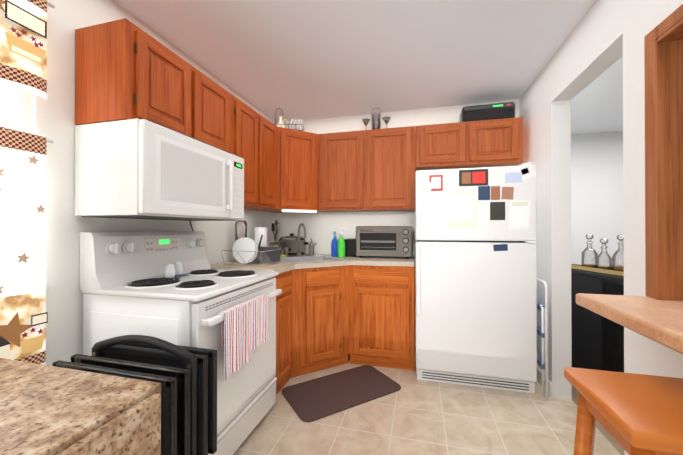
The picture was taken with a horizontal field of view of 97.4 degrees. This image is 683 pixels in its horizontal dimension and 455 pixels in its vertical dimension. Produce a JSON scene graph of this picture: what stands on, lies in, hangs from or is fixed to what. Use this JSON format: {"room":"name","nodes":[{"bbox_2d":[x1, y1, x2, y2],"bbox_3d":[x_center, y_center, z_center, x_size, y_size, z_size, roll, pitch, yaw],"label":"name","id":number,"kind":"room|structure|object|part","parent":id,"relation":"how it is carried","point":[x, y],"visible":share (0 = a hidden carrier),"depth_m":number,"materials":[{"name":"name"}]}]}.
{"room":"kitchen","nodes":[
{"label":"kitchen","id":0,"kind":"room"},
{"bbox_2d":[31,0,276,365],"bbox_3d":[-1.076,0.000,2.360,0.120,2.400,2.220,0,0,14],"label":"wall","id":1,"kind":"structure","parent":0,"point":[53,116],"depth_m":1.39,"materials":[{"name":"white paint"}]},
{"bbox_2d":[75,18,206,142],"bbox_3d":[-1.043,-0.709,1.595,0.324,0.450,0.459,0,0,14],"label":"upper cabinet","id":2,"kind":"object","parent":1,"relation":"attached to","point":[125,69],"depth_m":1.40,"materials":[{"name":"brown wood"}]},
{"bbox_2d":[75,118,243,220],"bbox_3d":[-0.943,-0.264,1.733,0.445,0.431,0.781,0,0,14],"label":"microwave","id":3,"kind":"object","parent":2,"relation":"attached to","point":[136,168],"visible":1,"depth_m":1.40,"materials":[{"name":"white"}]},
{"bbox_2d":[207,77,238,155],"bbox_3d":[-0.961,-0.707,1.909,0.324,0.450,0.459,0,0,14],"label":"upper cabinet","id":4,"kind":"object","parent":1,"relation":"attached to","point":[222,106],"depth_m":1.97,"materials":[{"name":"brown wood"}]},
{"bbox_2d":[239,100,258,209],"bbox_3d":[-0.853,-0.550,2.329,0.324,0.760,0.406,0,0,14],"label":"upper cabinet","id":5,"kind":"object","parent":1,"relation":"attached to","point":[246,114],"depth_m":2.27,"materials":[{"name":"brown wood"}]},
{"bbox_2d":[255,111,282,209],"bbox_3d":[-0.750,-0.549,2.616,0.379,0.760,0.468,0,0,14],"label":"upper cabinet","id":6,"kind":"object","parent":1,"relation":"attached to","point":[268,137],"depth_m":2.57,"materials":[{"name":"brown wood"}]},
{"bbox_2d":[112,0,622,134],"bbox_3d":[0.864,-1.248,0.480,4.820,0.080,7.800,0,0,14],"label":"ceiling","id":7,"kind":"structure","parent":0,"point":[304,59],"depth_m":2.04,"materials":[{"name":"white paint"}]},
{"bbox_2d":[276,99,518,346],"bbox_3d":[0.417,0.004,3.183,2.600,2.400,0.120,0,0,14],"label":"wall","id":8,"kind":"structure","parent":0,"point":[321,227],"depth_m":3.20,"materials":[{"name":"white paint"}]},
{"bbox_2d":[254,128,318,212],"bbox_3d":[-0.521,-0.547,3.049,0.607,0.760,0.606,0,0,14],"label":"upper cabinet","id":9,"kind":"object","parent":8,"relation":"attached to","point":[300,148],"depth_m":2.86,"materials":[{"name":"brown wood"}]},
{"bbox_2d":[275,108,303,130],"bbox_3d":[-0.516,-1.054,2.974,0.285,0.252,0.145,0,0,-4],"label":"plate rack","id":10,"kind":"object","parent":9,"relation":"on","point":[281,124],"visible":0.67,"depth_m":2.95,"materials":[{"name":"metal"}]},
{"bbox_2d":[282,209,316,212],"bbox_3d":[-0.397,-0.154,2.838,0.269,0.024,0.269,0,0,14],"label":"light","id":11,"kind":"object","parent":9,"relation":"attached to","point":[283,210],"depth_m":2.85,"materials":[{"name":"white plastic"}]},
{"bbox_2d":[340,227,345,237],"bbox_3d":[0.014,0.057,3.220,0.070,0.115,0.007,0,0,14],"label":"electrical outlet plate","id":12,"kind":"object","parent":8,"relation":"attached to","point":[343,229],"visible":0.69,"depth_m":3.21,"materials":[{"name":"white plastic"}]},
{"bbox_2d":[311,130,374,212],"bbox_3d":[0.030,-0.547,3.025,0.592,0.760,0.378,0,0,14],"label":"upper cabinet","id":13,"kind":"object","parent":8,"relation":"attached to","point":[344,157],"depth_m":2.89,"materials":[{"name":"brown wood"}]},
{"bbox_2d":[371,126,414,211],"bbox_3d":[0.451,-0.548,2.944,0.531,0.760,0.324,0,0,14],"label":"upper cabinet","id":14,"kind":"object","parent":8,"relation":"attached to","point":[392,149],"depth_m":2.77,"materials":[{"name":"brown wood"}]},
{"bbox_2d":[362,108,390,129],"bbox_3d":[0.337,-1.047,2.919,0.290,0.238,0.110,0,0,14],"label":"centerpiece","id":15,"kind":"object","parent":14,"relation":"on","point":[366,121],"visible":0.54,"depth_m":2.90,"materials":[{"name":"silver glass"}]},
{"bbox_2d":[415,121,478,171],"bbox_3d":[0.955,-0.738,2.815,0.507,0.380,0.324,0,0,14],"label":"upper cabinet","id":16,"kind":"object","parent":8,"relation":"attached to","point":[447,145],"depth_m":2.66,"materials":[{"name":"brown wood"}]},
{"bbox_2d":[475,117,522,167],"bbox_3d":[1.316,-0.739,2.721,0.506,0.380,0.324,0,0,14],"label":"upper cabinet","id":17,"kind":"object","parent":8,"relation":"attached to","point":[500,140],"depth_m":2.55,"materials":[{"name":"brown wood"}]},
{"bbox_2d":[460,102,514,121],"bbox_3d":[1.320,-1.012,2.734,0.435,0.165,0.206,0,0,14],"label":"radio","id":18,"kind":"object","parent":17,"relation":"on","point":[488,112],"visible":0.77,"depth_m":2.64,"materials":[{"name":"black plastic"}]},
{"bbox_2d":[233,347,623,454],"bbox_3d":[0.864,1.217,0.469,4.820,0.050,7.800,0,0,14],"label":"floor","id":19,"kind":"structure","parent":0,"point":[413,415],"depth_m":1.82,"materials":[{"name":"tile"}]},
{"bbox_2d":[0,358,160,454],"bbox_3d":[-1.035,0.815,0.330,0.803,0.752,1.276,0,0,14],"label":"drop-leaf table","id":20,"kind":"object","parent":19,"relation":"on","point":[48,410],"visible":1,"depth_m":0.75,"materials":[{"name":"stone"}]},
{"bbox_2d":[52,335,216,454],"bbox_3d":[-0.775,0.804,1.147,0.532,0.781,0.290,0,0,14],"label":"folding chairs","id":21,"kind":"object","parent":19,"relation":"on","point":[185,377],"visible":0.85,"depth_m":1.11,"materials":[{"name":"black wood"}]},
{"bbox_2d":[79,231,281,454],"bbox_3d":[-0.807,0.611,1.709,0.719,1.172,0.764,0,0,14],"label":"range","id":22,"kind":"object","parent":19,"relation":"on","point":[173,288],"visible":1,"depth_m":1.49,"materials":[{"name":"white metal"}]},
{"bbox_3d":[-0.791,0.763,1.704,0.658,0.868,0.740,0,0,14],"label":"door","id":23,"kind":"part","parent":22,"relation":"part of","materials":[{"name":"white metal"}]},
{"bbox_2d":[217,294,268,379],"bbox_3d":[-0.497,0.544,1.570,0.049,0.304,0.415,0,0,14],"label":"towel","id":24,"kind":"object","parent":22,"relation":"hanging from","point":[243,327],"depth_m":1.53,"materials":[{"name":"white fabric"}]},
{"bbox_2d":[275,275,293,394],"bbox_3d":[-0.717,0.762,2.265,0.616,0.874,0.359,0,0,14],"label":"base cabinet","id":25,"kind":"object","parent":19,"relation":"on","point":[284,301],"depth_m":2.21,"materials":[{"name":"brown wood"}]},
{"bbox_2d":[222,251,357,376],"bbox_3d":[-0.381,0.743,2.842,0.977,0.918,0.926,0,0,14],"label":"base cabinet","id":26,"kind":"object","parent":19,"relation":"on","point":[331,311],"depth_m":2.49,"materials":[{"name":"brown wood"}]},
{"bbox_2d":[210,256,413,282],"bbox_3d":[-0.157,0.307,2.600,1.532,0.040,1.285,0,0,14],"label":"countertop","id":27,"kind":"structure","parent":26,"relation":"on","point":[388,269],"depth_m":2.53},
{"bbox_2d":[233,220,246,261],"bbox_3d":[-0.861,0.112,2.572,0.132,0.347,0.131,0,0,14],"label":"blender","id":28,"kind":"object","parent":27,"relation":"on","point":[236,227],"visible":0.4,"depth_m":2.59,"materials":[{"name":"clear glass"}]},
{"bbox_2d":[218,262,285,268],"bbox_3d":[-0.661,0.282,2.277,0.375,0.004,0.360,0,0,14],"label":"drying mat","id":29,"kind":"object","parent":27,"relation":"on","point":[241,265],"visible":0.73,"depth_m":2.21,"materials":[{"name":"beige"}]},
{"bbox_2d":[221,235,282,265],"bbox_3d":[-0.669,0.168,2.287,0.330,0.224,0.341,0,0,14],"label":"dish rack","id":30,"kind":"object","parent":29,"relation":"on","point":[245,250],"visible":1,"depth_m":2.20,"materials":[{"name":"silver metal"}]},
{"bbox_2d":[254,222,266,246],"bbox_3d":[-0.764,0.118,2.847,0.150,0.336,0.150,0,0,14],"label":"paper towel","id":31,"kind":"object","parent":27,"relation":"on","point":[259,231],"visible":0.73,"depth_m":2.80,"materials":[{"name":"white paper"}]},
{"bbox_2d":[269,219,279,246],"bbox_3d":[-0.671,0.099,3.010,0.108,0.376,0.110,0,0,14],"label":"utensil crock","id":32,"kind":"object","parent":27,"relation":"on","point":[276,226],"visible":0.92,"depth_m":3.00,"materials":[{"name":"silver metal"}]},
{"bbox_2d":[278,233,308,255],"bbox_3d":[-0.525,0.175,3.172,0.362,0.225,0.246,0,0,14],"label":"slow cooker","id":33,"kind":"object","parent":27,"relation":"on","point":[291,244],"visible":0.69,"depth_m":3.07,"materials":[{"name":"grey metal"}]},
{"bbox_2d":[285,223,315,256],"bbox_3d":[-0.403,0.121,2.951,0.246,0.326,0.266,0,0,14],"label":"faucet","id":34,"kind":"object","parent":27,"relation":"on","point":[286,248],"depth_m":2.93,"materials":[{"name":"silver metal"}]},
{"bbox_2d":[309,238,313,254],"bbox_3d":[-0.319,0.201,3.171,0.056,0.173,0.063,0,0,14],"label":"soap dispenser","id":35,"kind":"object","parent":27,"relation":"on","point":[311,241],"visible":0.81,"depth_m":3.18,"materials":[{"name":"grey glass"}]},
{"bbox_2d":[280,255,346,262],"bbox_3d":[-0.308,0.365,2.754,0.736,0.164,0.736,0,0,14],"label":"sink","id":36,"kind":"object","parent":27,"relation":"in","point":[285,258],"depth_m":2.87,"materials":[{"name":"silver metal"}]},
{"bbox_2d":[331,231,337,256],"bbox_3d":[-0.068,0.162,2.993,0.074,0.250,0.082,0,0,14],"label":"bottle","id":37,"kind":"object","parent":27,"relation":"on","point":[334,243],"visible":0.96,"depth_m":2.96,"materials":[{"name":"blue plastic"}]},
{"bbox_2d":[337,232,344,257],"bbox_3d":[-0.002,0.164,2.897,0.076,0.245,0.078,0,0,14],"label":"bottle","id":38,"kind":"object","parent":27,"relation":"on","point":[341,248],"visible":1,"depth_m":2.87,"materials":[{"name":"green"}]},
{"bbox_2d":[344,238,355,256],"bbox_3d":[0.107,0.199,3.049,0.123,0.176,0.243,0,0,14],"label":"toaster","id":39,"kind":"object","parent":27,"relation":"on","point":[350,246],"visible":0.77,"depth_m":2.94,"materials":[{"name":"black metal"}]},
{"bbox_2d":[356,226,412,258],"bbox_3d":[0.420,0.137,2.914,0.520,0.300,0.338,0,0,14],"label":"toaster oven","id":40,"kind":"object","parent":27,"relation":"on","point":[390,241],"visible":1,"depth_m":2.78,"materials":[{"name":"silver metal"}]},
{"bbox_2d":[282,365,400,421],"bbox_3d":[0.005,1.193,2.220,0.800,0.012,0.450,0,0,-31],"label":"kitchen mat","id":41,"kind":"object","parent":19,"relation":"on","point":[312,400],"visible":1,"depth_m":2.17,"materials":[{"name":"brown rubber"}]},
{"bbox_2d":[350,259,414,370],"bbox_3d":[0.406,0.765,2.824,0.554,0.874,0.566,0,0,14],"label":"base cabinet","id":42,"kind":"object","parent":19,"relation":"on","point":[382,315],"depth_m":2.55,"materials":[{"name":"brown wood"}]},
{"bbox_2d":[415,162,536,393],"bbox_3d":[1.072,0.364,2.569,0.845,1.674,0.707,0,0,14],"label":"fridge","id":43,"kind":"object","parent":19,"relation":"on","point":[476,272],"visible":1,"depth_m":2.24,"materials":[{"name":"white metal"}]},
{"bbox_2d":[537,278,548,400],"bbox_3d":[1.480,0.790,2.306,0.033,0.821,0.462,0,0,14],"label":"step stool","id":44,"kind":"object","parent":19,"relation":"on","point":[543,334],"visible":0.56,"depth_m":2.11,"materials":[{"name":"white metal"}]},
{"bbox_2d":[571,264,623,371],"bbox_3d":[2.168,0.774,2.067,0.410,0.850,1.650,0,0,-7],"label":"sideboard","id":45,"kind":"object","parent":19,"relation":"on","point":[597,341],"visible":0.25,"depth_m":2.30,"materials":[{"name":"black wood"}]},
{"bbox_2d":[571,265,623,276],"bbox_3d":[2.073,0.331,2.314,0.220,0.035,0.460,0,0,-7],"label":"countertop","id":46,"kind":"structure","parent":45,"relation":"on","point":[601,271],"depth_m":2.30,"materials":[{"name":"brown"}]},
{"bbox_2d":[581,234,597,267],"bbox_3d":[2.034,0.198,2.461,0.106,0.291,0.106,0,0,14],"label":"decanter","id":47,"kind":"object","parent":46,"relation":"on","point":[592,264],"visible":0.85,"depth_m":2.47,"materials":[{"name":"clear glass"}]},
{"bbox_2d":[596,238,611,269],"bbox_3d":[2.049,0.212,2.342,0.096,0.261,0.096,0,0,14],"label":"decanter","id":48,"kind":"object","parent":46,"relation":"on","point":[609,259],"visible":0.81,"depth_m":2.34,"materials":[{"name":"clear glass"}]},
{"bbox_2d":[612,234,623,271],"bbox_3d":[2.074,0.197,2.224,0.102,0.291,0.102,0,0,14],"label":"decanter","id":49,"kind":"object","parent":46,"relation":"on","point":[616,267],"visible":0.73,"depth_m":2.23,"materials":[{"name":"clear glass"}]},
{"bbox_2d":[564,367,682,454],"bbox_3d":[0.880,0.824,0.774,0.422,0.741,0.357,0,0,14],"label":"stool","id":50,"kind":"object","parent":19,"relation":"on","point":[635,414],"visible":1,"depth_m":0.80,"materials":[{"name":"brown wood"}]},
{"bbox_2d":[571,131,623,265],"bbox_3d":[3.144,0.007,3.862,2.100,2.400,0.100,0,0,14],"label":"wall","id":51,"kind":"structure","parent":0,"point":[597,186],"depth_m":3.79,"materials":[{"name":"white paint"}]},
{"bbox_2d":[519,0,682,454],"bbox_3d":[1.544,-0.001,2.107,0.120,2.400,4.300,0,0,14],"label":"wall","id":52,"kind":"structure","parent":0,"point":[546,136],"depth_m":1.80,"materials":[{"name":"white paint"}]},
{"bbox_2d":[537,367,551,396],"bbox_3d":[1.357,1.146,1.401,0.132,0.100,2.849,0,0,14],"label":"baseboard","id":53,"kind":"structure","parent":52,"relation":"attached to","point":[539,375],"depth_m":2.27,"materials":[{"name":"white paint"}]},
{"bbox_2d":[576,293,682,354],"bbox_3d":[1.145,0.302,0.582,0.630,0.050,1.310,0,0,14],"label":"countertop","id":54,"kind":"structure","parent":52,"relation":"on","point":[658,321],"depth_m":1.00,"materials":[{"name":"laminate"}]},
{"bbox_2d":[644,4,682,300],"bbox_3d":[1.152,-0.254,0.592,0.152,1.062,1.272,0,0,14],"label":"window frame","id":55,"kind":"structure","parent":52,"relation":"attached to","point":[663,53],"depth_m":1.15,"materials":[{"name":"brown wood"}]},
{"bbox_3d":[-1.993,-0.016,-1.189,0.120,2.400,3.150,0,0,14],"label":"wall","id":56,"kind":"structure","parent":0,"visible":0},
{"bbox_2d":[0,125,52,364],"bbox_3d":[-1.382,0.093,0.747,0.028,0.960,1.125,0,0,14],"label":"tier","id":57,"kind":"object","parent":56,"relation":"hanging from","point":[22,220],"visible":0.9,"depth_m":1.19,"materials":[{"name":"white fabric"}]},
{"bbox_2d":[0,154,47,358],"bbox_3d":[-1.244,0.105,1.156,0.002,0.799,0.189,0,0,14],"label":"curtain","id":58,"kind":"object","parent":57,"relation":"attached to","point":[12,330],"visible":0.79,"depth_m":1.17,"materials":[{"name":"beige"}]},
{"bbox_3d":[-1.476,0.718,0.807,0.120,0.950,0.980,0,0,14],"label":"wall","id":59,"kind":"structure","parent":0,"visible":0},
{"bbox_2d":[0,84,30,131],"bbox_3d":[-1.476,-0.292,0.812,0.060,1.070,0.980,0,0,14],"label":"window","id":60,"kind":"structure","parent":59,"relation":"in","point":[15,108],"depth_m":1.25,"materials":[{"name":"white glass"}]},
{"bbox_2d":[0,84,13,127],"bbox_3d":[-1.488,-0.292,0.815,0.005,1.000,0.910,0,0,14],"label":"window blind","id":61,"kind":"object","parent":60,"relation":"attached to","point":[6,93],"depth_m":1.23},
{"bbox_3d":[-1.476,-1.017,0.815,0.120,0.380,0.980,0,0,14],"label":"wall","id":62,"kind":"structure","parent":0,"visible":0},
{"bbox_2d":[0,0,54,98],"bbox_3d":[-1.377,-0.757,0.750,0.031,0.430,1.125,0,0,14],"label":"curtain valance","id":63,"kind":"object","parent":62,"relation":"hanging from","point":[18,71],"visible":0.75,"depth_m":1.19,"materials":[{"name":"white fabric"}]}
]}

